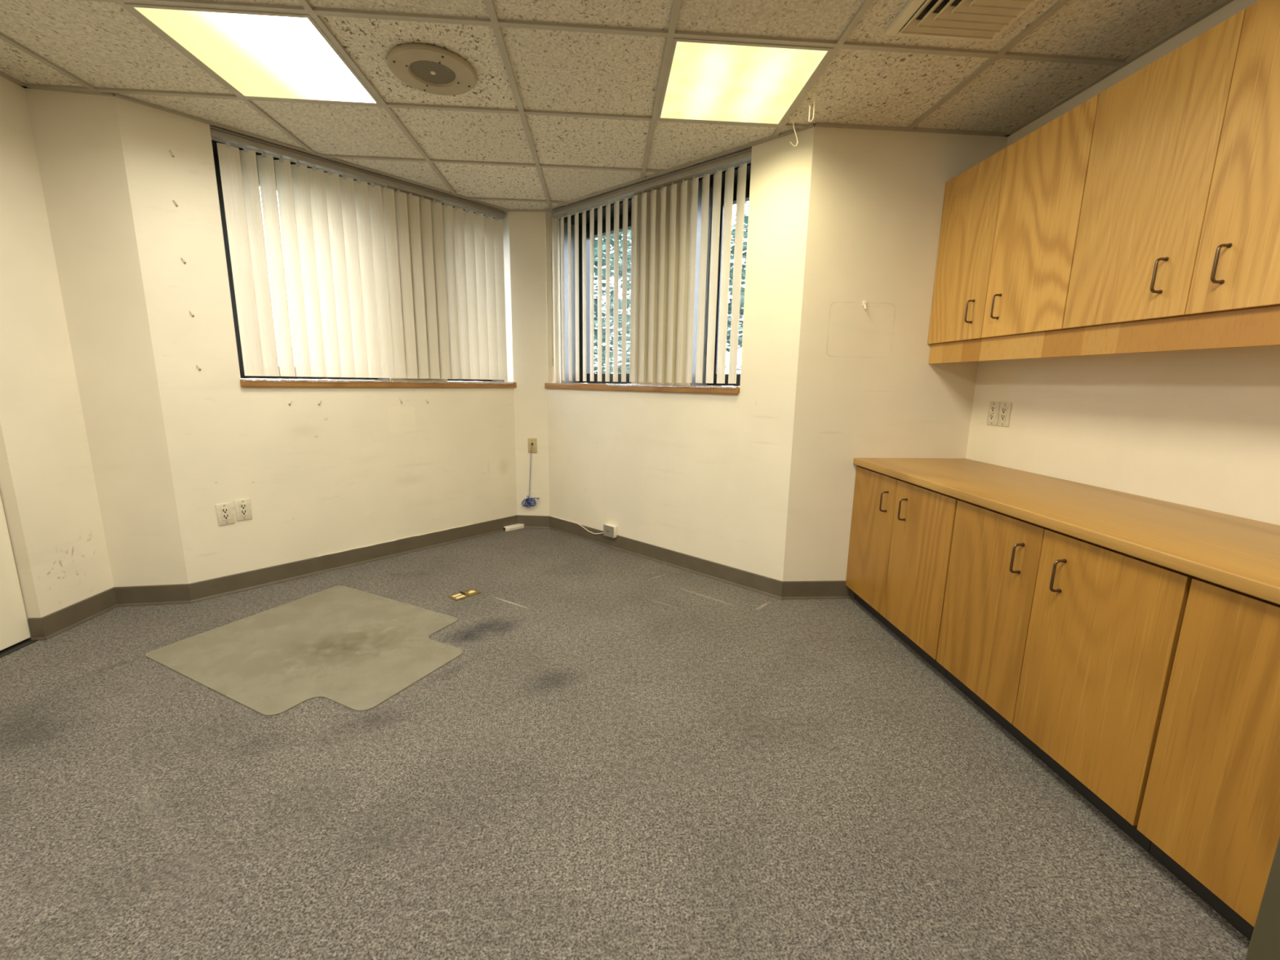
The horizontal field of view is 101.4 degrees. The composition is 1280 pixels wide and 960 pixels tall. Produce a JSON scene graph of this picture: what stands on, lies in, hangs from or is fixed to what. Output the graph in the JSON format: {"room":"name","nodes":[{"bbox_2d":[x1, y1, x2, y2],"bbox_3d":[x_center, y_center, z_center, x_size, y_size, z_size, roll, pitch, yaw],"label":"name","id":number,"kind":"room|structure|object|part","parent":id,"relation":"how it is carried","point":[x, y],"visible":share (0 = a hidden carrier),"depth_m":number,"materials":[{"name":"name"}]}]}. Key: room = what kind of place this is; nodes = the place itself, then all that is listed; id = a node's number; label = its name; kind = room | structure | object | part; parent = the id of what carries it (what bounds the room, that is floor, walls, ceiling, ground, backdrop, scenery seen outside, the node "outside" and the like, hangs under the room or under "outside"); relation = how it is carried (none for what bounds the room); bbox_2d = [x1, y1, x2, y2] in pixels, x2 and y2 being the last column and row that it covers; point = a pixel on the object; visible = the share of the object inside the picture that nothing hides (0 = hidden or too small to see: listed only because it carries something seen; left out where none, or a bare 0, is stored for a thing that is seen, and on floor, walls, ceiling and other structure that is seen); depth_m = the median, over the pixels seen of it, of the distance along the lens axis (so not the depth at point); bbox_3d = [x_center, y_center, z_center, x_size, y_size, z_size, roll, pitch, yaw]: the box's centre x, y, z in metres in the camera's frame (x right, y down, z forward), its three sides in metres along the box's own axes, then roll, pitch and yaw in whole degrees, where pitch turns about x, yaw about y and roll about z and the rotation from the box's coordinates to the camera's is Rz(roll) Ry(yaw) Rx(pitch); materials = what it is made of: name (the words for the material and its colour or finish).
{"room":"empty office","nodes":[
{"label":"empty office","id":0,"kind":"room"},
{"bbox_2d":[0,75,113,639],"bbox_3d":[-2.692,-0.123,0.352,0.340,2.481,4.312,0,11,-4],"label":"wall","id":1,"kind":"structure","parent":0,"point":[48,492],"depth_m":2.31,"materials":[{"name":"paint"}]},
{"bbox_2d":[0,493,31,650],"bbox_3d":[-2.664,-0.218,1.710,0.100,2.041,0.902,0,11,-4],"label":"door","id":2,"kind":"structure","parent":1,"relation":"in","point":[14,625],"depth_m":2.25,"materials":[{"name":"paint"}]},
{"bbox_2d":[27,617,46,640],"bbox_3d":[-2.688,0.665,2.334,0.056,0.104,0.010,0,11,-4],"label":"baseboard","id":3,"kind":"structure","parent":1,"relation":"attached to","point":[34,624],"depth_m":2.33,"materials":[{"name":"plastic"}]},
{"bbox_2d":[40,586,117,639],"bbox_3d":[-2.673,0.632,2.512,0.010,0.104,0.360,0,11,-4],"label":"baseboard","id":4,"kind":"structure","parent":1,"relation":"attached to","point":[60,621],"depth_m":2.49,"materials":[{"name":"plastic"}]},
{"bbox_2d":[24,88,188,586],"bbox_3d":[-2.733,-0.551,2.637,0.736,2.481,0.340,-1,11,-10],"label":"wall","id":5,"kind":"structure","parent":0,"point":[77,136],"depth_m":2.47,"materials":[{"name":"paint"}]},
{"bbox_2d":[114,583,191,606],"bbox_3d":[-2.523,0.597,2.712,0.339,0.104,0.010,-1,11,-10],"label":"baseboard","id":6,"kind":"structure","parent":5,"relation":"attached to","point":[145,595],"depth_m":2.71,"materials":[{"name":"plastic"}]},
{"bbox_2d":[115,97,517,583],"bbox_3d":[-1.651,-0.704,3.543,0.340,2.481,2.444,10,14,41],"label":"wall","id":7,"kind":"structure","parent":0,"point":[359,467],"depth_m":2.91,"materials":[{"name":"paint"}]},
{"bbox_2d":[215,502,235,525],"bbox_3d":[-2.223,0.182,2.809,0.009,0.117,0.074,10,14,41],"label":"wall outlet","id":8,"kind":"object","parent":7,"relation":"attached to","point":[224,512],"visible":1,"depth_m":2.81,"materials":[{"name":"beige plastic"}]},
{"bbox_2d":[220,507,230,520],"bbox_3d":[-2.222,0.183,2.808,0.005,0.067,0.035,10,14,41],"label":"socket","id":9,"kind":"object","parent":8,"relation":"attached to","point":[224,512],"depth_m":2.81,"materials":[{"name":"beige plastic"}]},
{"bbox_2d":[234,498,252,520],"bbox_3d":[-2.169,0.162,2.866,0.009,0.116,0.073,10,14,41],"label":"wall outlet","id":10,"kind":"object","parent":7,"relation":"attached to","point":[242,507],"visible":1,"depth_m":2.86,"materials":[{"name":"beige plastic"}]},
{"bbox_2d":[239,503,248,515],"bbox_3d":[-2.168,0.163,2.865,0.005,0.067,0.034,10,14,41],"label":"socket","id":11,"kind":"object","parent":10,"relation":"attached to","point":[243,508],"depth_m":2.86,"materials":[{"name":"beige plastic"}]},
{"bbox_2d":[211,139,389,380],"bbox_3d":[-1.998,-1.202,3.119,0.235,1.184,0.815,10,14,41],"label":"window","id":12,"kind":"structure","parent":7,"relation":"attached to","point":[242,375],"depth_m":2.92,"materials":[{"name":"brown metal"}]},
{"bbox_2d":[187,515,517,603],"bbox_3d":[-1.674,0.465,3.490,0.010,0.104,2.047,10,14,41],"label":"baseboard","id":13,"kind":"structure","parent":7,"relation":"attached to","point":[202,590],"depth_m":3.24,"materials":[{"name":"plastic"}]},
{"bbox_2d":[316,523,473,556],"bbox_3d":[-1.604,0.396,3.557,0.005,0.009,1.050,10,14,41],"label":"cable","id":14,"kind":"object","parent":13,"relation":"on","point":[473,523],"visible":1,"depth_m":3.49,"materials":[{"name":"beige plastic"}]},
{"bbox_2d":[209,125,507,379],"bbox_3d":[-1.577,-1.259,3.319,0.069,1.205,1.688,10,14,41],"label":"vertical blind","id":15,"kind":"object","parent":7,"relation":"attached to","point":[381,282],"visible":1,"depth_m":3.16,"materials":[{"name":"plastic"}]},
{"bbox_3d":[-1.565,-1.823,3.211,0.054,0.031,1.688,10,14,41],"label":"head rail","id":16,"kind":"part","parent":15,"relation":"part of","materials":[{"name":"metal"}]},
{"bbox_2d":[240,378,516,387],"bbox_3d":[-1.640,-0.643,3.504,0.295,0.042,1.737,10,14,41],"label":"window sill","id":17,"kind":"structure","parent":7,"relation":"attached to","point":[244,382],"depth_m":3.24,"materials":[{"name":"brown wood"}]},
{"bbox_2d":[441,203,504,382],"bbox_3d":[-1.298,-1.335,3.888,0.235,1.184,0.482,10,14,41],"label":"window","id":18,"kind":"structure","parent":7,"relation":"attached to","point":[448,380],"depth_m":4.07,"materials":[{"name":"brown metal"}]},
{"bbox_2d":[508,211,549,515],"bbox_3d":[-0.834,-0.812,4.194,0.265,2.481,0.340,2,11,3],"label":"wall","id":19,"kind":"structure","parent":0,"point":[526,228],"depth_m":4.00,"materials":[{"name":"paint"}]},
{"bbox_2d":[527,438,537,453],"bbox_3d":[-0.847,-0.270,4.118,0.071,0.115,0.010,2,11,3],"label":"wall jack","id":20,"kind":"object","parent":19,"relation":"attached to","point":[531,441],"visible":1,"depth_m":4.12,"materials":[{"name":"beige plastic"}]},
{"bbox_2d":[521,444,539,507],"bbox_3d":[-0.871,-0.029,4.143,0.143,0.514,0.045,0,11,-4],"label":"cable","id":21,"kind":"object","parent":20,"relation":"hanging from","point":[529,503],"visible":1,"depth_m":4.17,"materials":[{"name":"blue plastic"}]},
{"bbox_2d":[517,515,549,528],"bbox_3d":[-0.862,0.339,4.232,0.265,0.104,0.010,2,11,3],"label":"baseboard","id":22,"kind":"structure","parent":19,"relation":"attached to","point":[529,521],"depth_m":4.23,"materials":[{"name":"plastic"}]},
{"bbox_2d":[0,0,1234,211],"bbox_3d":[-0.369,-1.486,1.015,5.300,0.131,6.390,0,11,-4],"label":"ceiling","id":23,"kind":"structure","parent":0,"point":[562,108],"depth_m":2.10,"materials":[{"name":"tile"}]},
{"bbox_2d":[124,3,381,105],"bbox_3d":[-1.433,-1.635,2.040,0.586,0.014,0.586,0,11,-4],"label":"recessed light","id":24,"kind":"object","parent":23,"relation":"in","point":[258,55],"visible":1,"depth_m":1.98,"materials":[{"name":"paint"}]},
{"bbox_2d":[386,44,476,95],"bbox_3d":[-0.825,-1.624,2.088,0.332,0.018,0.332,0,11,-4],"label":"ceiling speaker","id":25,"kind":"object","parent":23,"relation":"attached to","point":[428,68],"visible":1,"depth_m":2.06,"materials":[{"name":"paint"}]},
{"bbox_2d":[409,60,455,84],"bbox_3d":[-0.825,-1.628,2.088,0.169,0.006,0.169,0,11,-4],"label":"grille","id":26,"kind":"object","parent":25,"relation":"attached to","point":[421,72],"depth_m":2.09,"materials":[{"name":"beige metal"}]},
{"bbox_2d":[657,38,833,125],"bbox_3d":[0.391,-1.630,2.170,0.586,0.014,0.586,0,11,-4],"label":"recessed light","id":27,"kind":"object","parent":23,"relation":"in","point":[708,81],"visible":1,"depth_m":2.12,"materials":[{"name":"paint"}]},
{"bbox_2d":[789,115,798,146],"bbox_3d":[0.706,-1.602,2.407,0.056,0.124,0.006,-3,11,-20],"label":"wire hook","id":28,"kind":"object","parent":23,"relation":"hanging from","point":[789,115],"visible":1,"depth_m":2.41,"materials":[{"name":"metal"}]},
{"bbox_2d":[806,91,815,122],"bbox_3d":[0.716,-1.568,2.203,0.042,0.115,0.006,-2,11,-16],"label":"wire hook","id":29,"kind":"object","parent":23,"relation":"hanging from","point":[806,91],"visible":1,"depth_m":2.20,"materials":[{"name":"metal"}]},
{"bbox_2d":[886,0,1039,41],"bbox_3d":[1.058,-1.511,1.645,0.387,0.029,0.375,0,11,-4],"label":"ceiling vent","id":30,"kind":"object","parent":23,"relation":"in","point":[982,20],"visible":1,"depth_m":1.73,"materials":[{"name":"metal"}]},
{"bbox_2d":[0,528,1249,959],"bbox_3d":[-0.409,0.976,1.476,5.300,0.120,6.390,0,11,-4],"label":"floor","id":31,"kind":"structure","parent":0,"point":[622,755],"depth_m":1.48,"materials":[{"name":"carpet"}]},
{"bbox_2d":[0,638,38,657],"bbox_3d":[-2.725,0.797,1.897,0.140,0.004,0.910,0,11,-4],"label":"threshold","id":32,"kind":"object","parent":31,"relation":"on","point":[25,642],"visible":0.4,"depth_m":2.27,"materials":[{"name":"plastic"}]},
{"bbox_2d":[145,585,462,715],"bbox_3d":[-1.392,0.730,2.364,1.187,0.004,0.885,6,12,26],"label":"chair mat","id":33,"kind":"object","parent":31,"relation":"on","point":[356,650],"visible":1,"depth_m":2.26,"materials":[{"name":"plastic"}]},
{"bbox_2d":[448,588,481,600],"bbox_3d":[-0.974,0.633,2.909,0.090,0.009,0.156,10,14,39],"label":"floor outlet","id":34,"kind":"object","parent":31,"relation":"on","point":[471,592],"visible":1,"depth_m":2.90,"materials":[{"name":"gold metal"}]},
{"bbox_3d":[-0.998,0.640,2.878,0.085,0.005,0.076,10,14,39],"label":"plate","id":35,"kind":"part","parent":34,"relation":"part of","materials":[{"name":"gold metal"}]},
{"bbox_3d":[-0.946,0.630,2.938,0.085,0.005,0.076,10,14,39],"label":"plate","id":36,"kind":"part","parent":34,"relation":"part of","materials":[{"name":"gold metal"}]},
{"bbox_2d":[503,523,524,531],"bbox_3d":[-1.012,0.379,4.195,0.167,0.034,0.046,-9,14,-42],"label":"adapter","id":37,"kind":"object","parent":31,"relation":"on","point":[515,526],"visible":1,"depth_m":4.18,"materials":[{"name":"white plastic"}]},
{"bbox_2d":[845,466,959,677],"bbox_3d":[1.469,0.369,2.501,0.642,0.755,0.811,0,11,-4],"label":"base cabinet","id":38,"kind":"object","parent":31,"relation":"on","point":[902,531],"visible":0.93,"depth_m":2.38,"materials":[{"name":"wood"}]},
{"bbox_3d":[1.178,0.293,2.677,0.019,0.673,0.396,0,11,-4],"label":"door","id":39,"kind":"part","parent":38,"relation":"part of","materials":[{"name":"brown wood"}]},
{"bbox_3d":[1.165,0.103,2.505,0.035,0.105,0.012,0,11,-4],"label":"handle","id":40,"kind":"part","parent":38,"relation":"part of","materials":[{"name":"brown metal"}]},
{"bbox_3d":[1.176,0.133,2.349,0.035,0.105,0.012,0,11,-4],"label":"handle","id":41,"kind":"part","parent":38,"relation":"part of","materials":[{"name":"brown metal"}]},
{"bbox_3d":[1.206,0.368,2.280,0.019,0.673,0.409,0,11,-4],"label":"door","id":42,"kind":"part","parent":38,"relation":"part of","materials":[{"name":"brown wood"}]},
{"bbox_2d":[853,457,1279,604],"bbox_3d":[1.525,0.090,1.829,0.628,0.042,2.035,0,11,-4],"label":"countertop","id":43,"kind":"structure","parent":38,"relation":"on","point":[1237,553],"depth_m":1.57,"materials":[{"name":"brown wood"}]},
{"bbox_2d":[936,499,1198,852],"bbox_3d":[1.526,0.520,1.703,0.642,0.755,0.813,0,11,-4],"label":"base cabinet","id":44,"kind":"object","parent":31,"relation":"on","point":[1068,643],"visible":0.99,"depth_m":1.53,"materials":[{"name":"wood"}]},
{"bbox_3d":[1.235,0.444,1.875,0.019,0.673,0.402,0,11,-4],"label":"door","id":45,"kind":"part","parent":44,"relation":"part of","materials":[{"name":"brown wood"}]},
{"bbox_3d":[1.222,0.255,1.701,0.035,0.105,0.012,0,11,-4],"label":"handle","id":46,"kind":"part","parent":44,"relation":"part of","materials":[{"name":"brown metal"}]},
{"bbox_3d":[1.233,0.284,1.548,0.035,0.105,0.012,0,11,-4],"label":"handle","id":47,"kind":"part","parent":44,"relation":"part of","materials":[{"name":"brown metal"}]},
{"bbox_3d":[1.264,0.519,1.478,0.019,0.673,0.402,0,11,-4],"label":"door","id":48,"kind":"part","parent":44,"relation":"part of","materials":[{"name":"brown wood"}]},
{"bbox_2d":[1137,577,1279,941],"bbox_3d":[1.569,0.633,1.103,0.642,0.755,0.407,0,11,-4],"label":"base cabinet","id":49,"kind":"object","parent":31,"relation":"on","point":[1210,815],"visible":0.88,"depth_m":1.16,"materials":[{"name":"wood"}]},
{"bbox_2d":[544,126,814,581],"bbox_3d":[0.011,-0.691,3.617,2.429,2.481,0.340,10,14,40],"label":"wall","id":50,"kind":"structure","parent":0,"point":[704,476],"depth_m":3.13,"materials":[{"name":"paint"}]},
{"bbox_2d":[559,197,632,383],"bbox_3d":[-0.246,-1.302,3.806,0.745,1.184,0.235,10,14,40],"label":"window","id":51,"kind":"structure","parent":50,"relation":"attached to","point":[629,200],"depth_m":4.01,"materials":[{"name":"brown metal"}]},
{"bbox_2d":[603,523,617,537],"bbox_3d":[-0.213,0.362,3.743,0.102,0.082,0.040,10,14,40],"label":"box","id":52,"kind":"object","parent":50,"relation":"attached to","point":[609,530],"visible":1,"depth_m":3.72,"materials":[{"name":"white plastic"}]},
{"bbox_2d":[550,515,603,533],"bbox_3d":[-0.480,0.351,3.997,0.638,0.046,0.011,10,14,41],"label":"cable","id":53,"kind":"object","parent":52,"relation":"attached to","point":[550,516],"visible":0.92,"depth_m":3.98,"materials":[{"name":"white plastic"}]},
{"bbox_2d":[544,382,739,394],"bbox_3d":[0.003,-0.630,3.578,1.707,0.042,0.295,10,14,40],"label":"window sill","id":54,"kind":"structure","parent":50,"relation":"attached to","point":[643,388],"depth_m":3.34,"materials":[{"name":"brown wood"}]},
{"bbox_2d":[550,147,751,383],"bbox_3d":[-0.040,-1.245,3.380,1.668,1.205,0.068,10,14,40],"label":"vertical blind","id":55,"kind":"object","parent":50,"relation":"attached to","point":[744,157],"visible":0.99,"depth_m":3.22,"materials":[{"name":"plastic"}]},
{"bbox_3d":[-0.014,-1.809,3.268,1.635,0.031,0.054,10,14,40],"label":"head rail","id":56,"kind":"part","parent":55,"relation":"part of","materials":[{"name":"metal"}]},
{"bbox_2d":[549,515,783,599],"bbox_3d":[0.028,0.478,3.566,2.033,0.104,0.010,10,14,40],"label":"baseboard","id":57,"kind":"structure","parent":50,"relation":"attached to","point":[768,586],"depth_m":3.38,"materials":[{"name":"plastic"}]},
{"bbox_2d":[690,163,751,386],"bbox_3d":[0.554,-1.160,3.114,0.410,1.184,0.235,10,14,40],"label":"window","id":58,"kind":"structure","parent":50,"relation":"attached to","point":[748,166],"depth_m":3.21,"materials":[{"name":"brown metal"}]},
{"bbox_2d":[782,126,1008,581],"bbox_3d":[1.459,-0.536,2.918,1.329,2.481,0.340,0,11,-4],"label":"wall","id":59,"kind":"structure","parent":0,"point":[867,386],"depth_m":2.68,"materials":[{"name":"paint"}]},
{"bbox_2d":[781,580,854,599],"bbox_3d":[0.995,0.614,2.923,0.418,0.104,0.010,0,11,-4],"label":"baseboard","id":60,"kind":"structure","parent":59,"relation":"attached to","point":[822,589],"depth_m":2.92,"materials":[{"name":"plastic"}]},
{"bbox_2d":[862,300,866,309],"bbox_3d":[1.138,-0.883,2.644,0.020,0.046,0.023,0,11,-4],"label":"wall hook","id":61,"kind":"object","parent":59,"relation":"attached to","point":[864,302],"visible":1,"depth_m":2.65,"materials":[{"name":"white plastic"}]},
{"bbox_2d":[965,0,1279,525],"bbox_3d":[2.104,-0.080,0.536,0.340,2.481,4.588,0,11,-4],"label":"wall","id":62,"kind":"structure","parent":0,"point":[1200,428],"depth_m":1.89,"materials":[{"name":"paint"}]},
{"bbox_2d":[986,401,999,425],"bbox_3d":[1.779,-0.335,2.639,0.009,0.115,0.071,0,11,-4],"label":"wall outlet","id":63,"kind":"object","parent":62,"relation":"attached to","point":[993,408],"visible":1,"depth_m":2.63,"materials":[{"name":"beige plastic"}]},
{"bbox_2d":[989,413,995,421],"bbox_3d":[1.777,-0.315,2.643,0.003,0.034,0.034,0,11,-4],"label":"socket","id":64,"kind":"object","parent":63,"relation":"attached to","point":[992,416],"depth_m":2.64,"materials":[{"name":"white plastic"}]},
{"bbox_2d":[990,406,995,413],"bbox_3d":[1.777,-0.354,2.635,0.003,0.034,0.034,0,11,-4],"label":"socket","id":65,"kind":"object","parent":63,"relation":"attached to","point":[993,409],"depth_m":2.63,"materials":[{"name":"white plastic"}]},
{"bbox_2d":[997,402,1012,426],"bbox_3d":[1.784,-0.321,2.567,0.009,0.115,0.071,0,11,-4],"label":"wall outlet","id":66,"kind":"object","parent":62,"relation":"attached to","point":[1005,408],"visible":1,"depth_m":2.56,"materials":[{"name":"beige plastic"}]},
{"bbox_2d":[1000,407,1007,421],"bbox_3d":[1.782,-0.321,2.567,0.005,0.066,0.033,0,11,-4],"label":"socket","id":67,"kind":"object","parent":66,"relation":"attached to","point":[1003,411],"depth_m":2.56,"materials":[{"name":"beige plastic"}]},
{"bbox_2d":[927,93,1099,344],"bbox_3d":[1.650,-1.007,2.254,0.324,0.770,0.811,0,11,-4],"label":"upper cabinet","id":68,"kind":"object","parent":62,"relation":"attached to","point":[1010,221],"visible":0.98,"depth_m":2.13,"materials":[{"name":"brown wood"}]},
{"bbox_3d":[1.517,-1.046,2.452,0.019,0.770,0.390,0,11,-4],"label":"door","id":69,"kind":"part","parent":68,"relation":"part of","materials":[{"name":"brown wood"}]},
{"bbox_3d":[1.495,-0.765,2.379,0.035,0.105,0.012,0,11,-4],"label":"handle","id":70,"kind":"part","parent":68,"relation":"part of","materials":[{"name":"brown metal"}]},
{"bbox_3d":[1.507,-0.735,2.219,0.035,0.105,0.012,0,11,-4],"label":"handle","id":71,"kind":"part","parent":68,"relation":"part of","materials":[{"name":"brown metal"}]},
{"bbox_3d":[1.545,-0.972,2.054,0.019,0.770,0.415,0,11,-4],"label":"door","id":72,"kind":"part","parent":68,"relation":"part of","materials":[{"name":"brown wood"}]},
{"bbox_2d":[1062,0,1279,328],"bbox_3d":[1.706,-0.857,1.458,0.324,0.770,0.812,0,11,-4],"label":"upper cabinet","id":73,"kind":"object","parent":62,"relation":"attached to","point":[1180,216],"visible":1,"depth_m":1.50,"materials":[{"name":"brown wood"}]},
{"bbox_2d":[928,305,1279,364],"bbox_3d":[1.585,-0.467,1.728,0.019,0.098,2.034,0,11,-4],"label":"valance","id":74,"kind":"object","parent":73,"relation":"attached to","point":[1255,326],"visible":1,"depth_m":1.67,"materials":[{"name":"brown wood"}]},
{"bbox_3d":[1.553,-0.613,1.569,0.035,0.105,0.012,0,11,-4],"label":"handle","id":75,"kind":"part","parent":73,"relation":"part of","materials":[{"name":"brown metal"}]},
{"bbox_3d":[1.564,-0.583,1.412,0.035,0.105,0.012,0,11,-4],"label":"handle","id":76,"kind":"part","parent":73,"relation":"part of","materials":[{"name":"brown metal"}]},
{"bbox_3d":[1.603,-0.820,1.248,0.019,0.770,0.396,0,11,-4],"label":"door","id":77,"kind":"part","parent":73,"relation":"part of","materials":[{"name":"brown wood"}]},
{"bbox_3d":[1.520,-0.115,0.672,0.907,2.481,0.148,0,11,-4],"label":"wall","id":78,"kind":"structure","parent":0,"visible":0},
{"bbox_2d":[1244,836,1279,959],"bbox_3d":[1.059,-0.110,0.611,0.024,2.381,0.210,0,11,-4],"label":"door frame","id":79,"kind":"structure","parent":78,"relation":"attached to","point":[1264,943],"depth_m":0.85,"materials":[{"name":"paint"}]},
{"label":"outside","id":80,"kind":"structure","parent":0,"visible":0},
{"bbox_3d":[-1.077,-0.926,15.050,80.000,0.100,50.000,0,11,-4],"label":"ground","id":81,"kind":"structure","parent":80,"visible":0},
{"bbox_2d":[483,229,631,384],"bbox_3d":[-1.095,-2.133,7.847,2.621,4.927,2.642,0,11,-4],"label":"tree","id":82,"kind":"object","parent":81,"relation":"on","point":[620,243],"visible":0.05,"depth_m":7.54,"materials":[{"name":"green plant"}]},
{"bbox_2d":[594,232,631,384],"bbox_3d":[0.125,-2.977,10.853,2.896,5.515,2.920,5,11,19],"label":"tree","id":83,"kind":"object","parent":81,"relation":"on","point":[620,334],"visible":0.02,"depth_m":10.52,"materials":[{"name":"green plant"}]},
{"bbox_2d":[711,201,749,386],"bbox_3d":[2.055,-1.847,7.539,2.526,4.578,2.574,0,11,-4],"label":"tree","id":84,"kind":"object","parent":81,"relation":"on","point":[746,218],"visible":0.02,"depth_m":6.97,"materials":[{"name":"green plant"}]}
]}

